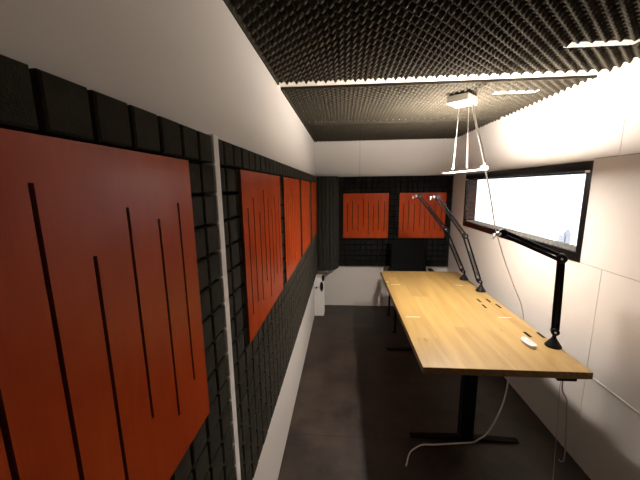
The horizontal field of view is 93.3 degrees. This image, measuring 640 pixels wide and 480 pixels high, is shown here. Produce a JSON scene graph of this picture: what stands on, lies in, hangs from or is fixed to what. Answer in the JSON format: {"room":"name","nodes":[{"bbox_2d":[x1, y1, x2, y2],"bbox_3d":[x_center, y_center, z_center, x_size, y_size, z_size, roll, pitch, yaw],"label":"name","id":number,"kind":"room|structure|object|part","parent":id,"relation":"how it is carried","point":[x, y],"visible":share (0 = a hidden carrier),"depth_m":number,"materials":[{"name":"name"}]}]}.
{"room":"studio","nodes":[
{"label":"studio","id":0,"kind":"room"},
{"bbox_2d":[0,0,314,479],"bbox_3d":[-0.303,0.245,1.656,0.100,2.300,5.123,0,10,4],"label":"wall","id":1,"kind":"structure","parent":0,"point":[189,63],"depth_m":0.71,"materials":[{"name":"white paint"}]},
{"bbox_2d":[0,54,234,479],"bbox_3d":[-0.355,0.473,0.064,0.045,1.214,1.662,0,10,4],"label":"foam","id":2,"kind":"object","parent":1,"relation":"attached to","point":[32,100],"visible":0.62,"depth_m":0.60,"materials":[{"name":"black"}]},
{"bbox_2d":[0,128,209,479],"bbox_3d":[-0.301,0.178,0.395,0.009,0.598,0.598,0,10,4],"label":"slatted panel","id":3,"kind":"object","parent":2,"relation":"attached to","point":[103,376],"visible":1,"depth_m":0.40,"materials":[{"name":"brown wood"}]},
{"bbox_2d":[202,134,240,479],"bbox_3d":[-0.285,0.617,0.943,0.047,1.810,0.038,0,10,4],"label":"trim","id":4,"kind":"structure","parent":1,"relation":"attached to","point":[215,164],"depth_m":0.86,"materials":[{"name":"white"}]},
{"bbox_2d":[218,139,317,479],"bbox_3d":[-0.174,0.067,2.382,0.045,1.214,2.994,0,10,4],"label":"foam","id":5,"kind":"object","parent":1,"relation":"attached to","point":[260,366],"visible":0.53,"depth_m":1.17,"materials":[{"name":"black"}]},
{"bbox_2d":[238,169,282,343],"bbox_3d":[-0.231,0.019,1.302,0.009,0.598,0.598,0,10,4],"label":"slatted panel","id":6,"kind":"object","parent":5,"relation":"attached to","point":[259,193],"visible":1,"depth_m":1.19,"materials":[{"name":"brown wood"}]},
{"bbox_2d":[282,177,300,281],"bbox_3d":[-0.177,-0.101,1.987,0.009,0.598,0.598,0,10,4],"label":"slatted panel","id":7,"kind":"object","parent":5,"relation":"attached to","point":[290,192],"visible":1,"depth_m":1.90,"materials":[{"name":"brown wood"}]},
{"bbox_2d":[300,180,310,255],"bbox_3d":[-0.124,-0.219,2.664,0.009,0.598,0.598,0,10,4],"label":"slatted panel","id":8,"kind":"object","parent":5,"relation":"attached to","point":[304,185],"visible":1,"depth_m":2.60,"materials":[{"name":"brown wood"}]},
{"bbox_2d":[311,182,316,238],"bbox_3d":[-0.066,-0.352,3.421,0.009,0.598,0.598,0,10,4],"label":"slatted panel","id":9,"kind":"object","parent":5,"relation":"attached to","point":[313,184],"visible":1,"depth_m":3.29,"materials":[{"name":"brown wood"}]},
{"bbox_2d":[315,138,454,305],"bbox_3d":[0.841,-0.202,4.138,1.997,2.300,0.080,0,10,4],"label":"wall","id":10,"kind":"structure","parent":0,"point":[345,285],"depth_m":3.98,"materials":[{"name":"grey paint"}]},
{"bbox_2d":[317,176,338,270],"bbox_3d":[0.112,-0.218,3.994,0.272,1.216,0.308,0,10,4],"label":"trap","id":11,"kind":"object","parent":10,"relation":"attached to","point":[327,186],"visible":0.99,"depth_m":3.88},
{"bbox_2d":[339,175,453,266],"bbox_3d":[0.993,-0.239,4.056,1.476,1.214,0.045,0,10,4],"label":"foam","id":12,"kind":"object","parent":10,"relation":"attached to","point":[352,251],"visible":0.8,"depth_m":4.03,"materials":[{"name":"black"}]},
{"bbox_2d":[343,193,388,237],"bbox_3d":[0.612,-0.323,4.043,0.598,0.598,0.009,0,10,4],"label":"slatted panel","id":13,"kind":"object","parent":12,"relation":"attached to","point":[378,230],"visible":1,"depth_m":4.04,"materials":[{"name":"brown wood"}]},
{"bbox_2d":[398,192,446,237],"bbox_3d":[1.347,-0.322,3.986,0.598,0.598,0.009,0,10,4],"label":"slatted panel","id":14,"kind":"object","parent":12,"relation":"attached to","point":[405,224],"visible":0.94,"depth_m":3.99,"materials":[{"name":"brown wood"}]},
{"bbox_2d":[278,305,590,479],"bbox_3d":[0.657,1.418,1.787,1.997,0.080,5.323,0,10,4],"label":"floor","id":15,"kind":"structure","parent":0,"point":[358,402],"depth_m":2.19,"materials":[{"name":"carpet"}]},
{"bbox_2d":[314,274,324,315],"bbox_3d":[-0.005,0.727,4.024,0.128,0.529,0.186,0,10,4],"label":"air purifier","id":16,"kind":"object","parent":15,"relation":"on","point":[319,291],"visible":0.91,"depth_m":3.95,"materials":[{"name":"white plastic"}]},
{"bbox_2d":[387,239,434,332],"bbox_3d":[1.110,0.528,3.659,0.547,1.020,0.549,0,10,4],"label":"armchair","id":17,"kind":"object","parent":15,"relation":"on","point":[406,254],"visible":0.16,"depth_m":3.80,"materials":[{"name":"black fabric"}]},
{"bbox_3d":[0.894,0.769,3.934,0.042,0.455,0.023,0,10,4],"label":"leg","id":18,"kind":"part","parent":17,"relation":"part of","materials":[{"name":"black metal"}]},
{"bbox_3d":[0.858,0.851,3.468,0.042,0.455,0.023,0,10,4],"label":"leg","id":19,"kind":"part","parent":17,"relation":"part of","materials":[{"name":"black metal"}]},
{"bbox_3d":[1.119,0.213,3.829,0.449,0.460,0.104,0,10,4],"label":"backrest","id":20,"kind":"part","parent":17,"relation":"part of","materials":[{"name":"black fabric"}]},
{"bbox_2d":[405,377,508,465],"bbox_3d":[0.830,1.006,1.882,0.663,0.694,0.129,-2,10,-9],"label":"power cord","id":21,"kind":"object","parent":15,"relation":"on","point":[492,425],"visible":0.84,"depth_m":1.93,"materials":[{"name":"white plastic"}]},
{"bbox_2d":[380,271,592,442],"bbox_3d":[1.029,0.871,2.511,0.835,0.740,1.840,0,10,4],"label":"desk","id":22,"kind":"object","parent":15,"relation":"on","point":[450,327],"visible":0.94,"depth_m":1.96,"materials":[{"name":"brown wood"}]},
{"bbox_2d":[412,194,468,280],"bbox_3d":[1.194,-0.027,2.984,0.584,0.862,0.084,0,10,4],"label":"microphone arm","id":23,"kind":"object","parent":22,"relation":"on","point":[463,277],"visible":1,"depth_m":2.97,"materials":[{"name":"black metal"}]},
{"bbox_3d":[1.094,-0.270,2.950,0.279,0.334,0.014,0,10,4],"label":"arm","id":24,"kind":"part","parent":23,"relation":"part of","materials":[{"name":"black metal"}]},
{"bbox_3d":[1.327,0.095,2.995,0.223,0.421,0.014,0,10,4],"label":"arm","id":25,"kind":"part","parent":23,"relation":"part of","materials":[{"name":"black metal"}]},
{"bbox_2d":[430,194,485,292],"bbox_3d":[1.211,0.032,2.646,0.530,0.862,0.084,0,10,4],"label":"microphone arm","id":26,"kind":"object","parent":22,"relation":"on","point":[464,235],"visible":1,"depth_m":2.63,"materials":[{"name":"black metal"}]},
{"bbox_3d":[1.133,-0.205,2.611,0.272,0.346,0.014,0,10,4],"label":"arm","id":27,"kind":"part","parent":26,"relation":"part of","materials":[{"name":"black metal"}]},
{"bbox_3d":[1.339,0.161,2.659,0.182,0.404,0.014,0,10,4],"label":"arm","id":28,"kind":"part","parent":26,"relation":"part of","materials":[{"name":"black metal"}]},
{"bbox_3d":[0.965,0.987,1.963,0.082,0.660,0.060,0,10,4],"label":"leg","id":29,"kind":"part","parent":22,"relation":"part of","materials":[{"name":"black metal"}]},
{"bbox_2d":[521,337,536,348],"bbox_3d":[1.233,0.607,1.784,0.048,0.022,0.112,-1,10,1],"label":"remote control","id":30,"kind":"object","parent":22,"relation":"on","point":[526,341],"visible":1,"depth_m":1.77,"materials":[{"name":"white plastic"}]},
{"bbox_2d":[492,229,567,349],"bbox_3d":[1.214,0.278,1.772,0.401,0.676,0.084,4,11,23],"label":"microphone arm","id":31,"kind":"object","parent":22,"relation":"on","point":[553,343],"visible":1,"depth_m":1.72,"materials":[{"name":"black metal"}]},
{"bbox_3d":[1.212,0.029,1.737,0.289,0.157,0.014,5,11,28],"label":"arm","id":32,"kind":"part","parent":31,"relation":"part of","materials":[{"name":"black metal"}]},
{"bbox_3d":[1.352,0.312,1.714,0.052,0.419,0.021,5,11,29],"label":"arm","id":33,"kind":"part","parent":31,"relation":"part of","materials":[{"name":"black metal"}]},
{"bbox_2d":[553,382,560,475],"bbox_3d":[1.302,1.042,1.663,0.049,0.681,0.024,-8,12,-35],"label":"cable","id":34,"kind":"object","parent":22,"relation":"hanging from","point":[560,382],"visible":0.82,"depth_m":1.67,"materials":[{"name":"grey plastic"}]},
{"bbox_2d":[558,381,566,462],"bbox_3d":[1.374,1.035,1.698,0.268,0.682,0.042,-9,13,-40],"label":"cable","id":35,"kind":"object","parent":22,"relation":"hanging from","point":[562,461],"visible":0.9,"depth_m":1.68,"materials":[{"name":"grey plastic"}]},
{"bbox_2d":[447,57,639,479],"bbox_3d":[1.586,0.246,1.510,0.104,2.300,5.123,0,10,4],"label":"wall","id":36,"kind":"structure","parent":0,"point":[597,120],"depth_m":1.76,"materials":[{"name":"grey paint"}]},
{"bbox_2d":[463,161,593,262],"bbox_3d":[1.680,-0.312,2.645,0.124,0.596,1.804,0,10,4],"label":"window","id":37,"kind":"structure","parent":36,"relation":"in","point":[572,252],"depth_m":2.21,"materials":[{"name":"black"}]},
{"bbox_3d":[0.627,-0.927,1.379,1.997,0.080,5.323,0,10,4],"label":"ceiling","id":38,"kind":"structure","parent":0,"visible":0},
{"bbox_2d":[303,117,499,141],"bbox_3d":[0.780,-1.209,3.350,1.794,0.045,1.126,0,10,4],"label":"foam","id":39,"kind":"object","parent":38,"relation":"attached to","point":[412,129],"visible":0.98,"depth_m":3.19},
{"bbox_2d":[223,0,639,84],"bbox_3d":[0.592,-0.786,0.936,1.794,0.045,1.500,0,10,4],"label":"foam","id":40,"kind":"object","parent":38,"relation":"attached to","point":[295,40],"visible":1,"depth_m":1.22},
{"bbox_2d":[563,37,639,47],"bbox_3d":[1.227,-0.865,1.308,0.288,0.032,0.053,0,10,4],"label":"slot vent","id":41,"kind":"object","parent":40,"relation":"attached to","point":[627,41],"visible":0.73,"depth_m":1.31,"materials":[{"name":"grey"}]},
{"bbox_2d":[281,75,596,123],"bbox_3d":[0.695,-1.018,2.255,1.794,0.043,1.015,0,10,4],"label":"foam","id":42,"kind":"object","parent":38,"relation":"attached to","point":[406,100],"visible":0.92,"depth_m":2.08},
{"bbox_2d":[440,92,523,320],"bbox_3d":[1.157,-0.167,2.162,0.600,1.608,0.585,0,10,4],"label":"pendant lamp","id":43,"kind":"object","parent":42,"relation":"hanging from","point":[468,99],"depth_m":1.97,"materials":[{"name":"white plastic"}]},
{"bbox_3d":[0.991,-0.682,1.909,0.035,0.411,0.203,-1,10,-2],"label":"feed cord","id":44,"kind":"part","parent":43,"relation":"part of","materials":[{"name":"white plastic"}]},
{"bbox_3d":[1.206,0.083,2.075,0.456,1.145,0.173,-4,10,-18],"label":"power cord","id":45,"kind":"part","parent":43,"relation":"part of","materials":[{"name":"white plastic"}]},
{"bbox_2d":[494,90,538,93],"bbox_3d":[1.284,-0.983,1.978,0.271,0.032,0.058,0,10,4],"label":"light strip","id":46,"kind":"object","parent":42,"relation":"attached to","point":[519,91],"visible":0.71,"depth_m":1.98,"materials":[{"name":"grey plastic"}]},
{"bbox_2d":[279,69,607,86],"bbox_3d":[0.653,-0.930,1.713,1.797,0.029,0.083,0,10,4],"label":"trim","id":47,"kind":"structure","parent":38,"relation":"attached to","point":[593,71],"depth_m":1.71,"materials":[{"name":"beige paint"}]},
{"label":"outside","id":48,"kind":"structure","parent":0,"visible":0},
{"bbox_2d":[558,235,564,242],"bbox_3d":[459.427,30.782,580.475,6.600,82.000,6.600,0,10,4],"label":"tower block","id":49,"kind":"object","parent":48,"point":[560,237],"visible":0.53,"depth_m":571.97,"materials":[{"name":"white"}]},
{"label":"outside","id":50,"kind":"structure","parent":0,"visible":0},
{"bbox_2d":[563,228,570,244],"bbox_3d":[469.315,24.386,578.585,8.300,95.000,8.300,0,10,4],"label":"tower block","id":51,"kind":"object","parent":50,"point":[567,233],"visible":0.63,"depth_m":570.01,"materials":[{"name":"white"}]}
]}

